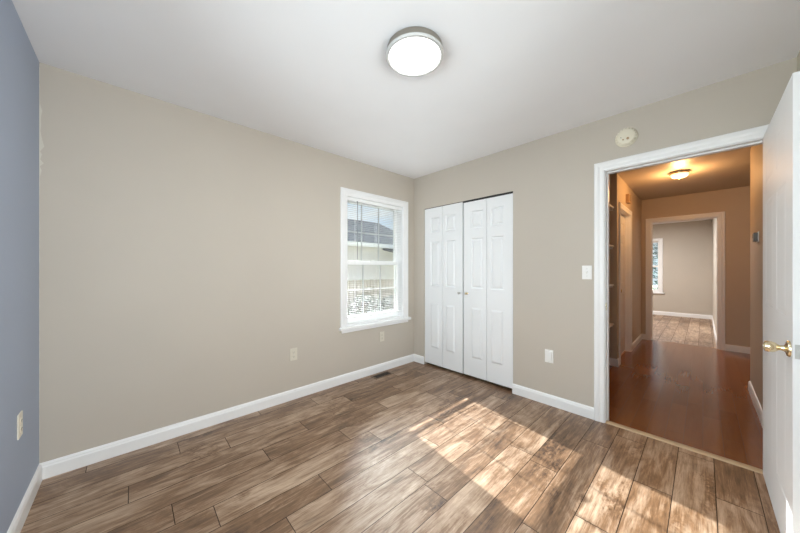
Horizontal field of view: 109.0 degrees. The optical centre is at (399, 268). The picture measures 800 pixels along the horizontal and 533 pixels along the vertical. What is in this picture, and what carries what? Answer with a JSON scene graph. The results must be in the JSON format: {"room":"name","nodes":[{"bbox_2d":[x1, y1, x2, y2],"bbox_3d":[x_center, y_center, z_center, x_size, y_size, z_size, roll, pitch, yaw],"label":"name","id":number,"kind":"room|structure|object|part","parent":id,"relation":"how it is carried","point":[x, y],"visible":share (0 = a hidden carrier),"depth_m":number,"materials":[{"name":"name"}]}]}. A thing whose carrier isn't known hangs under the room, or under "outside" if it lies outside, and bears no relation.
{"room":"empty bedroom","nodes":[
{"label":"empty bedroom","id":0,"kind":"room"},
{"bbox_2d":[0,0,38,532],"bbox_3d":[-1.073,0.012,0.482,0.120,2.480,3.147,0,0,-43],"label":"wall","id":1,"kind":"structure","parent":0,"point":[19,63],"depth_m":1.32,"materials":[{"name":"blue paint"}]},
{"bbox_2d":[17,410,22,439],"bbox_3d":[-1.819,0.747,1.368,0.009,0.115,0.070,0,0,-43],"label":"wall outlet","id":2,"kind":"object","parent":1,"relation":"attached to","point":[20,415],"visible":1,"depth_m":1.36,"materials":[{"name":"beige plastic"}]},
{"bbox_2d":[7,464,42,532],"bbox_3d":[-1.065,1.185,0.572,0.014,0.095,3.027,0,0,-43],"label":"baseboard","id":3,"kind":"structure","parent":1,"relation":"attached to","point":[18,521],"depth_m":1.43,"materials":[{"name":"white paint"}]},
{"bbox_2d":[39,62,413,462],"bbox_3d":[-0.794,0.012,3.023,4.010,2.480,0.171,0,0,-43],"label":"wall","id":4,"kind":"structure","parent":0,"point":[185,254],"depth_m":2.10,"materials":[{"name":"beige paint"}]},
{"bbox_2d":[39,354,413,479],"bbox_3d":[-0.956,1.185,2.745,3.154,0.095,0.014,0,0,-43],"label":"baseboard","id":5,"kind":"structure","parent":4,"relation":"attached to","point":[64,464],"depth_m":2.16,"materials":[{"name":"white paint"}]},
{"bbox_2d":[290,348,296,360],"bbox_3d":[-1.006,0.808,2.701,0.070,0.115,0.009,0,0,-43],"label":"wall outlet","id":6,"kind":"object","parent":4,"relation":"attached to","point":[293,352],"visible":1,"depth_m":2.70,"materials":[{"name":"beige plastic"}]},
{"bbox_2d":[339,187,410,333],"bbox_3d":[-0.310,-0.092,3.449,1.056,1.568,0.215,0,0,-43],"label":"window","id":7,"kind":"structure","parent":4,"relation":"in","point":[401,262],"depth_m":3.50,"materials":[{"name":"white paint"}]},
{"bbox_2d":[347,205,393,260],"bbox_3d":[-0.365,-0.432,3.505,0.782,0.668,0.010,0,0,-43],"label":"grille","id":8,"kind":"object","parent":7,"relation":"attached to","point":[361,232],"depth_m":3.59,"materials":[{"name":"white plastic"}]},
{"bbox_3d":[-0.365,-0.427,3.505,0.838,0.738,0.028,0,0,-43],"label":"sash","id":9,"kind":"part","parent":7,"relation":"part of","materials":[{"name":"glass"}]},
{"bbox_2d":[347,265,395,313],"bbox_3d":[-0.343,0.243,3.482,0.782,0.588,0.010,0,0,-43],"label":"grille","id":10,"kind":"object","parent":7,"relation":"attached to","point":[379,288],"depth_m":3.57,"materials":[{"name":"white plastic"}]},
{"bbox_3d":[-0.343,0.260,3.482,0.838,0.705,0.028,0,0,-43],"label":"sash","id":11,"kind":"part","parent":7,"relation":"part of","materials":[{"name":"white plastic"}]},
{"bbox_2d":[347,197,401,318],"bbox_3d":[-0.287,-0.123,3.422,0.830,1.343,0.055,0,0,-43],"label":"window blind","id":12,"kind":"object","parent":7,"relation":"attached to","point":[355,200],"visible":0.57,"depth_m":3.38,"materials":[{"name":"white plastic"}]},
{"bbox_3d":[-0.507,-0.113,3.225,0.002,1.290,0.027,0,0,-43],"label":"ladder cord","id":13,"kind":"part","parent":12,"relation":"part of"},
{"bbox_3d":[-0.292,0.540,3.428,0.826,0.016,0.024,0,0,-43],"label":"rail","id":14,"kind":"part","parent":12,"relation":"part of","materials":[{"name":"white plastic"}]},
{"bbox_3d":[-0.078,-0.113,3.630,0.002,1.290,0.027,0,0,-43],"label":"ladder cord","id":15,"kind":"part","parent":12,"relation":"part of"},
{"bbox_2d":[380,332,383,341],"bbox_3d":[-0.216,0.816,3.445,0.070,0.115,0.009,0,0,-43],"label":"wall outlet","id":16,"kind":"object","parent":4,"relation":"attached to","point":[381,333],"visible":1,"depth_m":3.44,"materials":[{"name":"beige plastic"}]},
{"bbox_2d":[20,314,779,532],"bbox_3d":[3.295,1.262,3.765,10.740,0.060,4.360,0,0,-43],"label":"floor","id":17,"kind":"structure","parent":0,"point":[417,448],"depth_m":1.79,"materials":[{"name":"brown wood"}]},
{"bbox_2d":[370,371,393,378],"bbox_3d":[-0.208,1.228,3.312,0.260,0.008,0.110,0,0,-43],"label":"floor vent","id":18,"kind":"object","parent":17,"relation":"in","point":[386,373],"visible":1,"depth_m":3.30,"materials":[{"name":"brown metal"}]},
{"bbox_2d":[605,420,762,473],"bbox_3d":[1.943,1.228,2.002,0.054,0.009,0.820,0,0,-43],"label":"threshold","id":19,"kind":"object","parent":17,"relation":"on","point":[680,445],"visible":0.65,"depth_m":1.95,"materials":[{"name":"brown wood"}]},
{"bbox_2d":[12,0,799,224],"bbox_3d":[3.282,-1.268,3.800,11.010,0.120,4.630,0,0,-43],"label":"ceiling","id":20,"kind":"structure","parent":0,"point":[317,74],"depth_m":1.67,"materials":[{"name":"paint"}]},
{"bbox_2d":[386,26,443,76],"bbox_3d":[0.080,-1.181,1.564,0.314,0.054,0.314,0,0,-43],"label":"ceiling light","id":21,"kind":"object","parent":20,"relation":"attached to","point":[413,51],"visible":1,"depth_m":1.52,"materials":[{"name":"white glass"}]},
{"bbox_2d":[389,37,439,73],"bbox_3d":[0.080,-1.163,1.564,0.279,0.010,0.279,0,0,-43],"label":"diffuser","id":22,"kind":"object","parent":21,"relation":"attached to","point":[407,55],"depth_m":1.55,"materials":[{"name":"white glass"}]},
{"bbox_2d":[669,169,689,178],"bbox_3d":[3.473,-1.165,3.547,0.184,0.087,0.184,0,0,-43],"label":"ceiling light","id":23,"kind":"object","parent":20,"relation":"attached to","point":[679,174],"visible":1,"depth_m":3.50,"materials":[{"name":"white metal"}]},
{"bbox_3d":[3.473,-1.155,3.547,0.172,0.047,0.172,0,0,-43],"label":"lamp shade","id":24,"kind":"part","parent":23,"relation":"part of","materials":[{"name":"white glass"}]},
{"bbox_2d":[414,57,796,406],"bbox_3d":[1.310,0.017,2.728,0.120,2.490,3.147,0,0,-43],"label":"wall","id":25,"kind":"structure","parent":0,"point":[550,179],"depth_m":2.52,"materials":[{"name":"beige paint"}]},
{"bbox_2d":[414,354,423,363],"bbox_3d":[0.245,1.185,3.760,0.014,0.095,0.184,0,0,-43],"label":"baseboard","id":26,"kind":"structure","parent":25,"relation":"attached to","point":[417,358],"depth_m":3.75,"materials":[{"name":"white paint"}]},
{"bbox_2d":[425,191,512,209],"bbox_3d":[0.739,-0.768,3.288,0.033,0.016,1.183,0,0,-43],"label":"door track","id":27,"kind":"object","parent":25,"relation":"attached to","point":[512,191],"visible":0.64,"depth_m":3.09,"materials":[{"name":"silver metal"}]},
{"bbox_2d":[425,202,463,372],"bbox_3d":[0.527,0.216,3.501,0.073,1.972,0.579,0,0,-42],"label":"door","id":28,"kind":"structure","parent":27,"relation":"hanging from","point":[444,225],"depth_m":3.46,"materials":[{"name":"white paint"}]},
{"bbox_2d":[464,193,512,387],"bbox_3d":[0.932,0.221,3.065,0.075,1.954,0.578,0,0,-43],"label":"door","id":29,"kind":"structure","parent":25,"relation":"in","point":[488,223],"depth_m":3.05,"materials":[{"name":"white paint"}]},
{"bbox_2d":[545,349,552,362],"bbox_3d":[1.349,0.791,2.587,0.016,0.117,0.072,0,0,-43],"label":"wall plate","id":30,"kind":"object","parent":25,"relation":"attached to","point":[548,353],"visible":1,"depth_m":2.58,"materials":[{"name":"white plastic"}]},
{"bbox_2d":[512,384,593,419],"bbox_3d":[1.353,1.185,2.585,0.014,0.095,0.687,0,0,-43],"label":"baseboard","id":31,"kind":"structure","parent":25,"relation":"attached to","point":[583,410],"depth_m":2.55,"materials":[{"name":"white paint"}]},
{"bbox_2d":[582,266,591,278],"bbox_3d":[1.552,0.029,2.372,0.016,0.115,0.070,0,0,-43],"label":"light switch","id":32,"kind":"object","parent":25,"relation":"attached to","point":[586,270],"visible":1,"depth_m":2.37,"materials":[{"name":"white plastic"}]},
{"bbox_2d":[615,128,637,146],"bbox_3d":[1.719,-1.006,2.172,0.047,0.140,0.140,0,0,-43],"label":"smoke detector","id":33,"kind":"object","parent":25,"relation":"attached to","point":[626,137],"visible":1,"depth_m":2.16,"materials":[{"name":"beige plastic"}]},
{"bbox_2d":[594,124,768,422],"bbox_3d":[1.970,0.187,2.028,0.156,2.090,0.970,0,0,-43],"label":"door frame","id":34,"kind":"structure","parent":25,"relation":"attached to","point":[754,136],"depth_m":2.29,"materials":[{"name":"white paint"}]},
{"bbox_2d":[609,173,640,358],"bbox_3d":[2.888,0.017,3.814,3.666,2.490,0.100,0,0,-43],"label":"wall","id":35,"kind":"structure","parent":0,"point":[618,189],"depth_m":3.67,"materials":[{"name":"paint"}]},
{"bbox_2d":[621,215,624,353],"bbox_3d":[3.117,0.220,4.019,0.740,2.000,0.110,0,0,-43],"label":"door","id":36,"kind":"structure","parent":35,"relation":"in","point":[622,216],"depth_m":4.18,"materials":[{"name":"white paint"}]},
{"bbox_2d":[619,202,631,364],"bbox_3d":[3.118,0.184,4.018,0.900,2.095,0.118,0,0,-43],"label":"door frame","id":37,"kind":"structure","parent":35,"relation":"attached to","point":[623,210],"depth_m":4.25,"materials":[{"name":"white paint"}]},
{"bbox_2d":[626,194,630,203],"bbox_3d":[3.230,-0.993,4.038,0.140,0.120,0.042,0,0,-43],"label":"door chime","id":38,"kind":"object","parent":35,"relation":"attached to","point":[628,196],"visible":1,"depth_m":4.00,"materials":[{"name":"beige plastic"}]},
{"bbox_2d":[632,334,641,349],"bbox_3d":[3.879,1.185,4.669,1.050,0.095,0.014,0,0,-43],"label":"baseboard","id":39,"kind":"structure","parent":35,"relation":"attached to","point":[635,343],"depth_m":4.62,"materials":[{"name":"white paint"}]},
{"bbox_2d":[653,220,712,314],"bbox_3d":[6.750,0.012,8.037,0.150,2.480,2.960,0,0,-43],"label":"wall","id":40,"kind":"structure","parent":0,"point":[687,246],"depth_m":7.32,"materials":[{"name":"beige paint"}]},
{"bbox_2d":[653,238,664,293],"bbox_3d":[6.739,-0.081,8.017,0.195,1.485,1.025,0,0,-43],"label":"window","id":41,"kind":"structure","parent":40,"relation":"in","point":[659,241],"depth_m":7.66,"materials":[{"name":"white paint"}]},
{"bbox_3d":[6.766,-0.405,8.066,0.028,0.703,0.836,0,0,-43],"label":"sash","id":42,"kind":"part","parent":41,"relation":"part of","materials":[{"name":"glass"}]},
{"bbox_3d":[6.743,0.262,8.044,0.028,0.700,0.836,0,0,-43],"label":"sash","id":43,"kind":"part","parent":41,"relation":"part of","materials":[{"name":"white plastic"}]},
{"bbox_2d":[653,311,711,318],"bbox_3d":[6.691,1.185,7.981,0.014,0.095,2.760,0,0,-43],"label":"baseboard","id":44,"kind":"structure","parent":40,"relation":"attached to","point":[654,312],"depth_m":7.34,"materials":[{"name":"white paint"}]},
{"bbox_2d":[641,186,749,346],"bbox_3d":[4.536,0.017,4.824,0.120,2.490,4.400,0,0,-43],"label":"wall","id":45,"kind":"structure","parent":0,"point":[735,202],"depth_m":4.29,"materials":[{"name":"paint"}]},
{"bbox_2d":[646,211,724,349],"bbox_3d":[4.655,0.179,4.699,0.156,2.105,0.919,0,0,-43],"label":"door frame","id":46,"kind":"structure","parent":45,"relation":"attached to","point":[720,216],"depth_m":4.46,"materials":[{"name":"white paint"}]},
{"bbox_2d":[725,344,749,353],"bbox_3d":[5.424,1.185,3.784,0.014,0.095,1.468,0,0,-43],"label":"baseboard","id":47,"kind":"structure","parent":45,"relation":"attached to","point":[734,348],"depth_m":4.23,"materials":[{"name":"white paint"}]},
{"bbox_2d":[713,218,716,334],"bbox_3d":[6.337,0.022,5.684,3.680,2.460,0.100,0,0,-43],"label":"wall","id":48,"kind":"structure","parent":0,"point":[715,219],"depth_m":5.31,"materials":[{"name":"beige paint"}]},
{"bbox_2d":[712,315,716,346],"bbox_3d":[6.298,1.185,5.725,3.680,0.095,0.014,0,0,-43],"label":"baseboard","id":49,"kind":"structure","parent":48,"relation":"attached to","point":[715,335],"depth_m":5.27,"materials":[{"name":"white paint"}]},
{"bbox_2d":[750,51,799,409],"bbox_3d":[1.805,0.012,1.139,4.970,2.480,0.157,0,0,-43],"label":"wall","id":50,"kind":"structure","parent":0,"point":[756,152],"depth_m":2.57,"materials":[{"name":"paint"}]},
{"bbox_2d":[748,381,762,427],"bbox_3d":[2.943,1.185,2.329,1.710,0.095,0.014,0,0,-43],"label":"baseboard","id":51,"kind":"structure","parent":50,"relation":"attached to","point":[753,395],"depth_m":2.50,"materials":[{"name":"white paint"}]},
{"bbox_2d":[752,231,758,242],"bbox_3d":[3.112,-0.278,2.501,0.110,0.090,0.032,0,0,-43],"label":"thermostat","id":52,"kind":"object","parent":50,"relation":"attached to","point":[755,236],"visible":1,"depth_m":2.47,"materials":[{"name":"white plastic"}]},
{"bbox_2d":[762,71,799,532],"bbox_3d":[1.877,0.220,1.408,0.845,2.000,0.175,0,0,-43],"label":"door","id":53,"kind":"structure","parent":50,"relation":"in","point":[781,139],"depth_m":1.28,"materials":[{"name":"white paint"}]},
{"bbox_3d":[1.578,0.328,1.197,0.066,0.066,0.068,0,0,-43],"label":"knob","id":54,"kind":"part","parent":53,"relation":"part of","materials":[{"name":"gold metal"}]},
{"bbox_3d":[2.200,0.022,3.512,1.120,2.460,0.405,0,0,-43],"label":"wall niche","id":55,"kind":"object","parent":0,"visible":0},
{"bbox_2d":[609,358,616,366],"bbox_3d":[2.574,1.185,3.776,0.014,0.095,0.475,0,0,-43],"label":"baseboard","id":56,"kind":"structure","parent":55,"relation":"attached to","point":[612,361],"depth_m":3.63,"materials":[{"name":"white paint"}]},
{"label":"outside","id":57,"kind":"structure","parent":0,"visible":0},
{"bbox_3d":[-16.111,1.782,28.032,65.000,0.100,57.100,0,0,-43],"label":"ground","id":58,"kind":"structure","parent":57,"visible":0},
{"bbox_2d":[348,294,378,314],"bbox_3d":[-1.073,1.254,8.879,1.142,0.964,0.923,0,0,-43],"label":"shrub","id":59,"kind":"object","parent":58,"relation":"on","point":[366,296],"visible":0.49,"depth_m":8.74,"materials":[{"name":"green plant"}]},
{"bbox_2d":[347,219,393,279],"bbox_3d":[-8.341,-0.678,11.651,20.440,4.820,10.400,0,0,-43],"label":"house","id":60,"kind":"structure","parent":58,"relation":"on","point":[386,269],"depth_m":13.94,"materials":[{"name":"beige"}]},
{"bbox_2d":[347,279,393,315],"bbox_3d":[-0.029,1.047,10.991,17.033,1.370,0.062,0,0,-43],"label":"fence","id":61,"kind":"object","parent":58,"relation":"on","point":[350,283],"visible":0.04,"depth_m":10.00,"materials":[{"name":"brown wood"}]},
{"bbox_2d":[381,295,393,310],"bbox_3d":[-0.210,1.300,9.714,1.145,0.871,0.952,0,0,-43],"label":"shrub","id":62,"kind":"object","parent":58,"relation":"on","point":[391,299],"visible":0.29,"depth_m":9.51,"materials":[{"name":"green plant"}]},
{"bbox_2d":[653,243,657,288],"bbox_3d":[8.471,-0.265,10.208,3.146,3.996,3.061,0,0,-43],"label":"evergreen tree","id":63,"kind":"object","parent":58,"relation":"on","point":[656,247],"visible":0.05,"depth_m":9.62,"materials":[{"name":"green plant"}]}
]}

